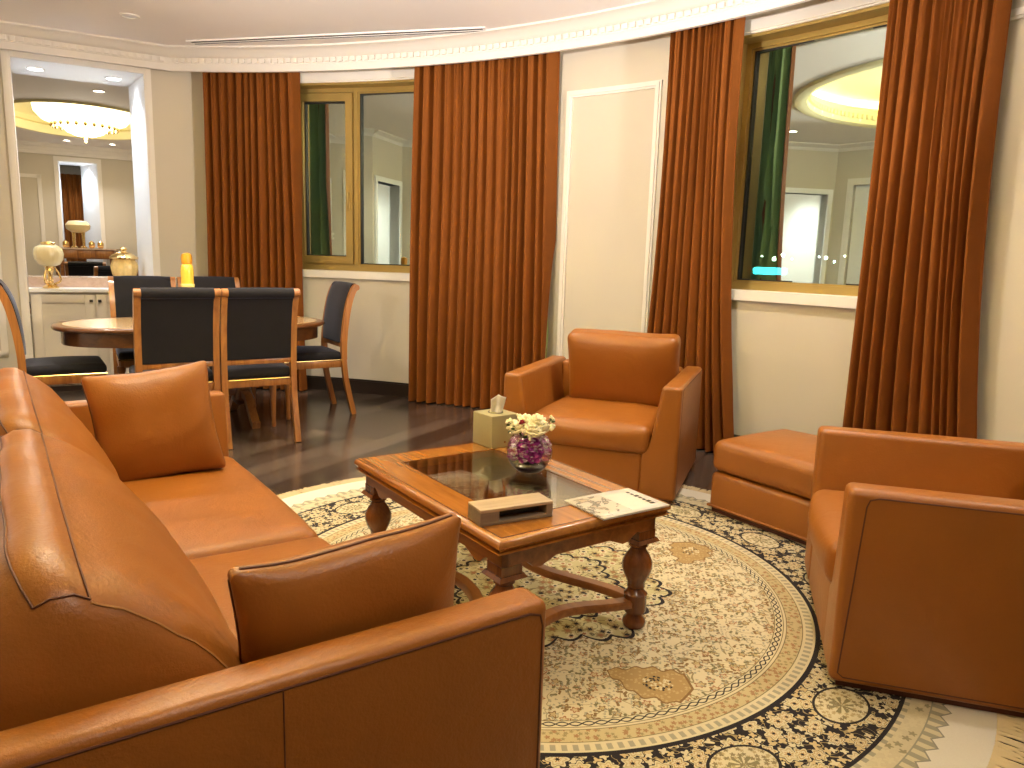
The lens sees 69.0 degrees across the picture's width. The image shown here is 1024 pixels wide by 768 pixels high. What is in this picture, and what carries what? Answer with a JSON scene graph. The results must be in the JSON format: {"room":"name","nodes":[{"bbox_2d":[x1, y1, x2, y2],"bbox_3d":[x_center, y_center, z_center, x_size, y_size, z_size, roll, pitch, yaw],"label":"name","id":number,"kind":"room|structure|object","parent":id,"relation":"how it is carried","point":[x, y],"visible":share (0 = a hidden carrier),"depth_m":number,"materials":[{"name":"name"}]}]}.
{"room":"hotel room","nodes":[
{"label":"hotel room","id":0,"kind":"room"},
{"bbox_2d":[60,165,80,174],"bbox_3d":[-8.867,-2.929,14.373,3.620,2.980,0.100,-4,11,-29],"label":"wall","id":1,"kind":"structure","parent":0,"point":[64,169],"depth_m":14.31,"materials":[{"name":"beige paint"}]},
{"bbox_2d":[11,73,131,149],"bbox_3d":[-6.626,-3.680,10.329,7.440,0.001,9.560,2,10,0],"label":"ceiling","id":2,"kind":"structure","parent":0,"point":[24,86],"depth_m":8.64,"materials":[{"name":"paint"}]},
{"bbox_2d":[14,99,130,139],"bbox_3d":[-6.034,-3.883,10.437,2.241,0.460,3.610,-4,11,-31],"label":"cove beyond","id":3,"kind":"object","parent":2,"relation":"attached to","point":[26,118],"visible":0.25,"depth_m":11.27,"materials":[{"name":"beige paint"}]},
{"bbox_2d":[31,102,129,142],"bbox_3d":[-5.891,-3.711,10.259,1.236,0.750,1.236,2,10,0],"label":"chandelier","id":4,"kind":"object","parent":3,"relation":"hanging from","point":[85,121],"visible":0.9,"depth_m":9.95,"materials":[{"name":"beige glass"}]},
{"bbox_2d":[92,90,105,92],"bbox_3d":[-4.617,-3.277,8.325,0.140,0.020,0.140,2,10,0],"label":"recessed light","id":5,"kind":"object","parent":2,"relation":"in","point":[98,91],"visible":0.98,"depth_m":8.34,"materials":[{"name":"white paint"}]},
{"bbox_2d":[18,152,137,315],"bbox_3d":[-8.335,-2.751,13.427,3.620,2.980,0.700,-4,11,-29],"label":"wall","id":6,"kind":"structure","parent":0,"point":[117,175],"depth_m":13.17,"materials":[{"name":"beige paint"}]},
{"bbox_2d":[60,173,86,261],"bbox_3d":[-8.400,-2.690,14.212,0.755,2.550,0.072,-4,11,-29],"label":"curtain","id":7,"kind":"object","parent":6,"relation":"hanging from","point":[71,184],"visible":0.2,"depth_m":14.11,"materials":[{"name":"orange fabric"}]},
{"bbox_2d":[17,140,131,290],"bbox_3d":[-8.139,-2.685,13.078,3.620,2.980,0.130,-4,11,-29],"label":"trim","id":8,"kind":"structure","parent":6,"relation":"attached to","point":[22,146],"depth_m":13.09,"materials":[{"name":"white paint"}]},
{"bbox_2d":[57,160,102,275],"bbox_3d":[-7.886,-2.652,13.692,0.630,2.722,0.710,-4,11,-29],"label":"trim","id":9,"kind":"structure","parent":6,"relation":"attached to","point":[89,171],"depth_m":13.61,"materials":[{"name":"white paint"}]},
{"bbox_2d":[0,55,209,368],"bbox_3d":[-3.948,-1.490,6.713,2.500,3.030,0.700,-4,11,-29],"label":"wall","id":10,"kind":"structure","parent":0,"point":[177,97],"depth_m":6.71,"materials":[{"name":"beige paint"}]},
{"bbox_2d":[0,254,8,356],"bbox_3d":[-4.494,-1.317,6.021,0.560,2.230,0.031,-4,11,-29],"label":"trim","id":11,"kind":"structure","parent":10,"relation":"attached to","point":[4,352],"depth_m":6.29,"materials":[{"name":"white paint"}]},
{"bbox_2d":[26,67,44,71],"bbox_3d":[-4.095,-2.711,6.401,0.140,0.020,0.140,2,10,0],"label":"recessed light","id":12,"kind":"object","parent":10,"relation":"attached to","point":[28,68],"visible":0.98,"depth_m":6.40,"materials":[{"name":"white paint"}]},
{"bbox_2d":[0,49,160,358],"bbox_3d":[-3.672,-1.340,6.475,1.087,2.830,0.046,-4,11,-29],"label":"trim","id":13,"kind":"structure","parent":10,"relation":"attached to","point":[5,54],"depth_m":6.28,"materials":[{"name":"white paint"}]},
{"bbox_2d":[10,57,153,277],"bbox_3d":[-3.853,-1.827,6.703,1.055,1.902,0.700,-4,11,-29],"label":"trim","id":14,"kind":"structure","parent":10,"relation":"attached to","point":[134,81],"depth_m":6.78,"materials":[{"name":"white paint"}]},
{"bbox_2d":[104,76,121,80],"bbox_3d":[-3.578,-2.744,6.684,0.140,0.020,0.140,2,10,0],"label":"recessed light","id":15,"kind":"object","parent":10,"relation":"attached to","point":[106,77],"visible":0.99,"depth_m":6.68,"materials":[{"name":"white paint"}]},
{"bbox_2d":[0,0,645,45],"bbox_3d":[0.135,-2.090,2.088,5.708,0.060,11.801,-6,13,-39],"label":"ceiling","id":16,"kind":"structure","parent":0,"point":[166,22],"depth_m":5.44,"materials":[{"name":"paint"}]},
{"bbox_2d":[119,13,139,19],"bbox_3d":[-2.848,-2.747,5.550,0.140,0.020,0.140,2,10,0],"label":"recessed light","id":17,"kind":"object","parent":16,"relation":"in","point":[124,15],"visible":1,"depth_m":5.55,"materials":[{"name":"white paint"}]},
{"bbox_2d":[186,27,486,44],"bbox_3d":[-1.439,-2.760,5.916,2.582,0.016,0.112,4,10,14],"label":"ceiling vent","id":18,"kind":"object","parent":16,"relation":"in","point":[464,29],"visible":1,"depth_m":5.88,"materials":[{"name":"paint"}]},
{"bbox_2d":[31,318,1023,767],"bbox_3d":[-1.509,0.270,6.142,24.000,0.100,34.000,2,10,0],"label":"floor","id":19,"kind":"structure","parent":0,"point":[333,438],"depth_m":5.34,"materials":[{"name":"brown wood"}]},
{"bbox_2d":[0,279,106,384],"bbox_3d":[-3.088,-0.166,5.005,0.607,1.058,0.494,-5,12,-33],"label":"dining chair","id":20,"kind":"object","parent":19,"relation":"on","point":[60,369],"visible":0.74,"depth_m":4.83,"materials":[{"name":"black leather"}]},
{"bbox_2d":[28,275,128,391],"bbox_3d":[-3.886,-0.488,6.917,1.003,0.990,0.730,-4,11,-29],"label":"sideboard","id":21,"kind":"object","parent":19,"relation":"on","point":[76,297],"visible":0.48,"depth_m":6.55,"materials":[{"name":"beige paint"}]},
{"bbox_2d":[33,241,63,288],"bbox_3d":[-4.034,-1.038,6.495,0.232,0.403,0.232,2,10,0],"label":"urn","id":22,"kind":"object","parent":21,"relation":"on","point":[47,254],"visible":1,"depth_m":6.43,"materials":[{"name":"gold metal"}]},
{"bbox_2d":[33,244,63,265],"bbox_3d":[-4.031,-1.118,6.481,0.232,0.187,0.232,2,10,0],"label":"bowl","id":23,"kind":"object","parent":22,"relation":"on","point":[43,254],"depth_m":6.41,"materials":[{"name":"beige glass"}]},
{"bbox_2d":[29,287,108,291],"bbox_3d":[-3.878,-0.878,6.857,1.003,0.026,0.716,-4,11,-29],"label":"countertop","id":24,"kind":"structure","parent":21,"relation":"on","point":[31,289],"depth_m":6.52,"materials":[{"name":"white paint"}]},
{"bbox_2d":[109,247,137,275],"bbox_3d":[-3.657,-1.147,7.023,0.248,0.286,0.248,2,10,0],"label":"jar","id":25,"kind":"object","parent":21,"relation":"on","point":[123,263],"visible":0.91,"depth_m":6.95,"materials":[{"name":"gold glass"}]},
{"bbox_2d":[64,261,105,275],"bbox_3d":[-5.982,-1.199,10.510,0.494,1.058,0.607,-4,11,-29],"label":"dining chair","id":26,"kind":"object","parent":19,"relation":"on","point":[72,268],"visible":0.12,"depth_m":10.18,"materials":[{"name":"brown wood"}]},
{"bbox_2d":[55,247,119,275],"bbox_3d":[-7.493,-1.789,13.192,1.060,1.215,0.470,-4,11,-29],"label":"console","id":27,"kind":"object","parent":19,"relation":"on","point":[69,253],"visible":0.47,"depth_m":12.92,"materials":[{"name":"brown wood"}]},
{"bbox_2d":[62,240,68,247],"bbox_3d":[-7.742,-2.434,12.925,0.100,0.130,0.100,2,10,0],"label":"jar","id":28,"kind":"object","parent":27,"relation":"on","point":[65,243],"visible":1,"depth_m":12.89,"materials":[{"name":"gold metal"}]},
{"bbox_2d":[65,220,89,247],"bbox_3d":[-7.596,-2.625,13.052,0.393,0.472,0.388,2,10,0],"label":"urn","id":29,"kind":"object","parent":27,"relation":"on","point":[75,226],"visible":0.98,"depth_m":12.95,"materials":[{"name":"gold metal"}]},
{"bbox_2d":[65,220,89,232],"bbox_3d":[-7.592,-2.752,13.030,0.393,0.216,0.388,2,10,0],"label":"bowl","id":30,"kind":"object","parent":29,"relation":"on","point":[75,226],"depth_m":12.90,"materials":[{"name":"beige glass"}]},
{"bbox_2d":[89,241,94,247],"bbox_3d":[-7.396,-2.456,13.114,0.100,0.130,0.100,2,10,0],"label":"jar","id":31,"kind":"object","parent":27,"relation":"on","point":[91,243],"visible":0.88,"depth_m":13.08,"materials":[{"name":"gold metal"}]},
{"bbox_2d":[97,241,103,248],"bbox_3d":[-7.278,-2.464,13.179,0.100,0.130,0.100,2,10,0],"label":"jar","id":32,"kind":"object","parent":27,"relation":"on","point":[100,244],"visible":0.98,"depth_m":13.15,"materials":[{"name":"gold metal"}]},
{"bbox_2d":[94,266,138,275],"bbox_3d":[-4.747,-0.891,8.937,0.494,1.058,0.607,-6,12,-37],"label":"dining chair","id":33,"kind":"object","parent":19,"relation":"on","point":[98,270],"visible":0.06,"depth_m":8.54,"materials":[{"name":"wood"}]},
{"bbox_2d":[107,276,175,373],"bbox_3d":[-2.882,-0.314,5.903,0.494,1.058,0.607,-4,11,-30],"label":"dining chair","id":34,"kind":"object","parent":19,"relation":"on","point":[120,287],"visible":0.33,"depth_m":5.92,"materials":[{"name":"black leather"}]},
{"bbox_2d":[129,287,221,390],"bbox_3d":[-2.200,-0.110,4.837,0.494,1.058,0.607,-5,12,-34],"label":"dining chair","id":35,"kind":"object","parent":19,"relation":"on","point":[173,326],"visible":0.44,"depth_m":4.60,"materials":[{"name":"black leather"}]},
{"bbox_2d":[51,316,324,428],"bbox_3d":[-2.316,-0.082,5.535,1.848,0.769,1.048,-5,12,-33],"label":"dining table","id":36,"kind":"object","parent":19,"relation":"on","point":[99,332],"visible":0.34,"depth_m":5.01,"materials":[{"name":"brown wood"}]},
{"bbox_2d":[180,253,194,286],"bbox_3d":[-2.396,-0.720,5.506,0.128,0.492,0.128,2,10,0],"label":"bottle","id":37,"kind":"object","parent":36,"relation":"on","point":[186,271],"visible":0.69,"depth_m":5.46,"materials":[{"name":"yellow glass"}]},
{"bbox_2d":[176,276,255,405],"bbox_3d":[-2.445,-0.349,6.187,0.494,1.058,0.607,-5,12,-33],"label":"dining chair","id":38,"kind":"object","parent":19,"relation":"on","point":[199,281],"visible":0.08,"depth_m":6.30,"materials":[{"name":"black leather"}]},
{"bbox_2d":[209,287,301,449],"bbox_3d":[-1.780,-0.144,5.109,0.494,1.058,0.607,-5,12,-33],"label":"dining chair","id":39,"kind":"object","parent":19,"relation":"on","point":[258,325],"visible":0.81,"depth_m":4.90,"materials":[{"name":"brown wood"}]},
{"bbox_2d":[283,281,359,419],"bbox_3d":[-1.607,-0.294,6.016,0.607,1.058,0.494,-5,12,-33],"label":"dining chair","id":40,"kind":"object","parent":19,"relation":"on","point":[340,296],"visible":0.69,"depth_m":5.92,"materials":[{"name":"brown wood"}]},
{"bbox_2d":[277,476,1023,767],"bbox_3d":[0.088,0.799,3.014,3.354,0.011,3.355,-5,12,-33],"label":"rug","id":41,"kind":"object","parent":19,"relation":"on","point":[726,667],"visible":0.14,"depth_m":2.37,"materials":[{"name":"fabric"}]},
{"bbox_2d":[0,368,545,767],"bbox_3d":[-1.026,0.484,2.098,1.057,0.854,2.399,-5,12,-34],"label":"sofa","id":42,"kind":"object","parent":41,"relation":"on","point":[119,641],"visible":0.92,"depth_m":1.19,"materials":[{"name":"orange leather"}]},
{"bbox_2d":[0,368,119,478],"bbox_3d":[-1.497,0.238,2.394,0.415,0.498,1.080,-5,12,-34],"label":"cushion","id":43,"kind":"object","parent":42,"relation":"on","point":[26,402],"depth_m":2.18,"materials":[{"name":"orange leather"}]},
{"bbox_2d":[0,429,241,730],"bbox_3d":[-0.856,0.406,1.526,0.465,0.498,1.080,-5,12,-34],"label":"cushion","id":44,"kind":"object","parent":42,"relation":"on","point":[99,602],"depth_m":1.12,"materials":[{"name":"orange leather"}]},
{"bbox_2d":[81,361,225,481],"bbox_3d":[-1.369,0.155,2.868,0.467,0.463,0.203,-6,12,-39],"label":"throw pillow","id":45,"kind":"object","parent":42,"relation":"on","point":[158,422],"visible":0.83,"depth_m":2.81,"materials":[{"name":"orange leather"}]},
{"bbox_2d":[123,456,317,558],"bbox_3d":[-1.266,0.485,2.590,0.897,0.183,1.064,-5,12,-34],"label":"seat cushion","id":46,"kind":"object","parent":42,"relation":"on","point":[227,509],"depth_m":2.50,"materials":[{"name":"orange leather"}]},
{"bbox_2d":[189,537,329,639],"bbox_3d":[-0.659,0.651,1.728,0.897,0.183,1.064,-5,12,-34],"label":"seat cushion","id":47,"kind":"object","parent":42,"relation":"on","point":[213,568],"depth_m":2.13,"materials":[{"name":"orange leather"}]},
{"bbox_2d":[227,512,460,663],"bbox_3d":[-0.290,0.460,1.370,0.452,0.412,0.162,-5,12,-34],"label":"throw pillow","id":48,"kind":"object","parent":42,"relation":"on","point":[366,582],"visible":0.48,"depth_m":1.27,"materials":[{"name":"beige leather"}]},
{"bbox_2d":[354,443,670,629],"bbox_3d":[-0.051,0.584,2.825,0.715,0.471,1.045,-5,12,-35],"label":"coffee table","id":49,"kind":"object","parent":41,"relation":"on","point":[431,483],"visible":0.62,"depth_m":2.62,"materials":[{"name":"brown wood"}]},
{"bbox_2d":[473,394,517,448],"bbox_3d":[-0.072,0.154,3.278,0.142,0.223,0.144,-6,12,-37],"label":"tissue box","id":50,"kind":"object","parent":49,"relation":"on","point":[489,425],"visible":0.97,"depth_m":3.24,"materials":[{"name":"beige cardboard"}]},
{"bbox_2d":[468,492,552,526],"bbox_3d":[-0.004,0.398,2.371,0.255,0.052,0.095,-3,11,-27],"label":"remote holder","id":51,"kind":"object","parent":49,"relation":"on","point":[483,513],"visible":0.91,"depth_m":2.35,"materials":[{"name":"beige wood"}]},
{"bbox_2d":[499,506,538,515],"bbox_3d":[0.008,0.403,2.392,0.160,0.016,0.042,-3,11,-27],"label":"remote control","id":52,"kind":"object","parent":51,"relation":"in","point":[534,508],"visible":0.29,"depth_m":2.38,"materials":[{"name":"black plastic"}]},
{"bbox_2d":[506,432,552,473],"bbox_3d":[0.067,0.262,2.870,0.180,0.162,0.180,2,10,0],"label":"flower bowl","id":53,"kind":"object","parent":49,"relation":"on","point":[526,467],"visible":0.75,"depth_m":2.82,"materials":[{"name":"clear glass"}]},
{"bbox_2d":[509,421,524,433],"bbox_3d":[0.022,0.166,2.833,0.067,0.051,0.072,1,10,-4],"label":"flower","id":54,"kind":"object","parent":53,"relation":"in","point":[518,427],"visible":0.88,"depth_m":2.82,"materials":[{"name":"beige plant"}]},
{"bbox_2d":[517,413,530,424],"bbox_3d":[0.054,0.137,2.869,0.063,0.049,0.067,-1,10,-15],"label":"flower","id":55,"kind":"object","parent":53,"relation":"in","point":[525,416],"visible":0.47,"depth_m":2.85,"materials":[{"name":"beige plant"}]},
{"bbox_2d":[507,433,549,463],"bbox_3d":[0.066,0.245,2.867,0.172,0.103,0.171,2,10,0],"label":"purple petals","id":56,"kind":"object","parent":53,"relation":"in","point":[539,453],"visible":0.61,"depth_m":2.81,"materials":[{"name":"purple plant"}]},
{"bbox_2d":[521,422,537,434],"bbox_3d":[0.072,0.168,2.807,0.069,0.046,0.074,7,11,30],"label":"flower","id":57,"kind":"object","parent":53,"relation":"in","point":[530,429],"visible":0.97,"depth_m":2.79,"materials":[{"name":"beige plant"}]},
{"bbox_2d":[506,418,554,437],"bbox_3d":[0.065,0.168,2.862,0.182,0.076,0.159,5,10,21],"label":"sprigs","id":58,"kind":"object","parent":53,"relation":"in","point":[550,419],"visible":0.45,"depth_m":2.86,"materials":[{"name":"green plant"}]},
{"bbox_2d":[505,413,555,440],"bbox_3d":[0.067,0.157,2.864,0.182,0.078,0.163,-7,13,-41],"label":"buds","id":59,"kind":"object","parent":58,"relation":"attached to","point":[510,420],"visible":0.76,"depth_m":2.85,"materials":[{"name":"beige plant"}]},
{"bbox_2d":[510,436,551,461],"bbox_3d":[0.069,0.239,2.867,0.171,0.096,0.167,2,10,0],"label":"pale petals","id":60,"kind":"object","parent":53,"relation":"in","point":[532,439],"visible":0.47,"depth_m":2.81,"materials":[{"name":"plant"}]},
{"bbox_2d":[527,414,542,427],"bbox_3d":[0.087,0.140,2.830,0.063,0.050,0.068,3,10,6],"label":"flower","id":61,"kind":"object","parent":53,"relation":"in","point":[536,419],"visible":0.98,"depth_m":2.81,"materials":[{"name":"beige plant"}]},
{"bbox_2d":[532,413,545,421],"bbox_3d":[0.101,0.137,2.873,0.064,0.049,0.067,-2,10,-20],"label":"flower","id":62,"kind":"object","parent":53,"relation":"in","point":[541,416],"visible":0.12,"depth_m":2.87,"materials":[{"name":"beige plant"}]},
{"bbox_2d":[532,427,545,437],"bbox_3d":[0.099,0.182,2.808,0.055,0.044,0.059,8,11,30],"label":"flower","id":63,"kind":"object","parent":53,"relation":"in","point":[540,432],"visible":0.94,"depth_m":2.79,"materials":[{"name":"beige plant"}]},
{"bbox_2d":[538,420,550,431],"bbox_3d":[0.114,0.164,2.835,0.072,0.056,0.063,-4,11,-31],"label":"flower","id":64,"kind":"object","parent":53,"relation":"in","point":[545,427],"visible":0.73,"depth_m":2.81,"materials":[{"name":"beige plant"}]},
{"bbox_2d":[564,488,668,519],"bbox_3d":[0.356,0.404,2.528,0.290,0.008,0.210,-5,12,-32],"label":"magazine","id":65,"kind":"object","parent":49,"relation":"on","point":[622,502],"visible":1,"depth_m":2.51,"materials":[{"name":"white paper"}]},
{"bbox_2d":[503,328,701,503],"bbox_3d":[0.564,0.120,4.474,1.003,0.862,0.942,5,10,20],"label":"armchair","id":66,"kind":"object","parent":41,"relation":"on","point":[625,412],"visible":0.95,"depth_m":4.28,"materials":[{"name":"orange leather"}]},
{"bbox_2d":[531,395,657,453],"bbox_3d":[0.532,0.217,4.415,0.696,0.182,0.782,5,10,20],"label":"seat cushion","id":67,"kind":"object","parent":66,"relation":"on","point":[592,424],"depth_m":4.12,"materials":[{"name":"orange leather"}]},
{"bbox_2d":[567,328,680,405],"bbox_3d":[0.685,-0.091,4.590,0.682,0.478,0.289,5,10,20],"label":"cushion","id":68,"kind":"object","parent":66,"relation":"on","point":[606,366],"depth_m":4.48,"materials":[{"name":"orange leather"}]},
{"bbox_2d":[707,429,816,544],"bbox_3d":[1.512,0.502,3.744,0.611,0.414,0.810,-5,12,-35],"label":"ottoman","id":69,"kind":"object","parent":41,"relation":"on","point":[763,480],"visible":0.48,"depth_m":3.66,"materials":[{"name":"orange leather"}]},
{"bbox_2d":[713,429,816,498],"bbox_3d":[1.515,0.394,3.726,0.610,0.195,0.810,-5,12,-35],"label":"seat cushion","id":70,"kind":"object","parent":69,"relation":"on","point":[780,462],"depth_m":3.66,"materials":[{"name":"orange leather"}]},
{"bbox_2d":[804,426,1023,717],"bbox_3d":[1.615,0.544,2.556,1.102,0.739,0.953,5,10,16],"label":"armchair","id":71,"kind":"object","parent":41,"relation":"on","point":[914,561],"visible":1,"depth_m":2.22,"materials":[{"name":"orange leather"}]},
{"bbox_2d":[808,490,844,582],"bbox_3d":[1.538,0.562,2.583,0.942,0.182,0.646,5,10,16],"label":"seat cushion","id":72,"kind":"object","parent":71,"relation":"on","point":[825,508],"depth_m":2.62,"materials":[{"name":"orange leather"}]},
{"bbox_2d":[202,0,1023,442],"bbox_3d":[1.058,-0.921,4.284,2.258,3.030,9.681,-7,13,-41],"label":"wall","id":73,"kind":"structure","parent":0,"point":[791,362],"depth_m":5.35,"materials":[{"name":"beige paint"}]},
{"bbox_2d":[202,72,306,390],"bbox_3d":[-2.345,-1.376,6.795,0.961,2.848,0.201,3,10,6],"label":"curtain","id":74,"kind":"object","parent":73,"relation":"hanging from","point":[252,121],"visible":0.69,"depth_m":6.68,"materials":[{"name":"orange fabric"}]},
{"bbox_2d":[300,68,413,280],"bbox_3d":[-1.307,-1.852,6.727,1.666,1.795,0.384,4,10,16],"label":"window","id":75,"kind":"structure","parent":73,"relation":"in","point":[357,126],"depth_m":6.81,"materials":[{"name":"clear glass"}]},
{"bbox_2d":[0,0,811,72],"bbox_3d":[0.079,-2.312,3.990,10.227,0.210,3.332,9,12,35],"label":"trim","id":76,"kind":"structure","parent":73,"relation":"attached to","point":[648,18],"depth_m":5.94,"materials":[{"name":"white paint"}]},
{"bbox_2d":[408,51,559,408],"bbox_3d":[-0.273,-1.202,6.151,1.354,2.848,0.212,7,11,26],"label":"curtain","id":77,"kind":"object","parent":73,"relation":"hanging from","point":[485,139],"visible":0.95,"depth_m":6.12,"materials":[{"name":"orange fabric"}]},
{"bbox_2d":[307,375,740,436],"bbox_3d":[0.916,0.522,4.423,1.967,0.130,9.241,-7,13,-41],"label":"baseboard","id":78,"kind":"structure","parent":73,"relation":"attached to","point":[387,388],"depth_m":6.92,"materials":[{"name":"brown wood"}]},
{"bbox_2d":[556,79,662,355],"bbox_3d":[0.713,-1.102,5.689,0.798,2.230,0.042,9,12,36],"label":"trim","id":79,"kind":"structure","parent":73,"relation":"attached to","point":[657,84],"depth_m":5.55,"materials":[{"name":"white paint"}]},
{"bbox_2d":[647,17,745,453],"bbox_3d":[1.265,-0.975,5.098,0.796,2.848,0.190,10,13,41],"label":"curtain","id":80,"kind":"object","parent":73,"relation":"hanging from","point":[692,282],"visible":0.85,"depth_m":5.03,"materials":[{"name":"orange fabric"}]},
{"bbox_2d":[731,0,889,308],"bbox_3d":[2.026,-1.373,4.528,0.384,1.795,1.672,-6,12,-38],"label":"window","id":81,"kind":"structure","parent":73,"relation":"in","point":[811,75],"depth_m":4.76,"materials":[{"name":"clear glass"}]},
{"bbox_2d":[842,0,1011,438],"bbox_3d":[2.224,-0.746,3.937,0.178,2.848,0.792,-4,11,-32],"label":"curtain","id":82,"kind":"object","parent":73,"relation":"hanging from","point":[913,368],"visible":0.84,"depth_m":3.92,"materials":[{"name":"orange fabric"}]},
{"bbox_2d":[1010,6,1023,20],"bbox_3d":[2.649,-0.643,3.360,0.057,2.230,1.202,-3,11,-25],"label":"trim","id":83,"kind":"structure","parent":73,"relation":"attached to","point":[1017,13],"depth_m":3.62,"materials":[{"name":"white paint"}]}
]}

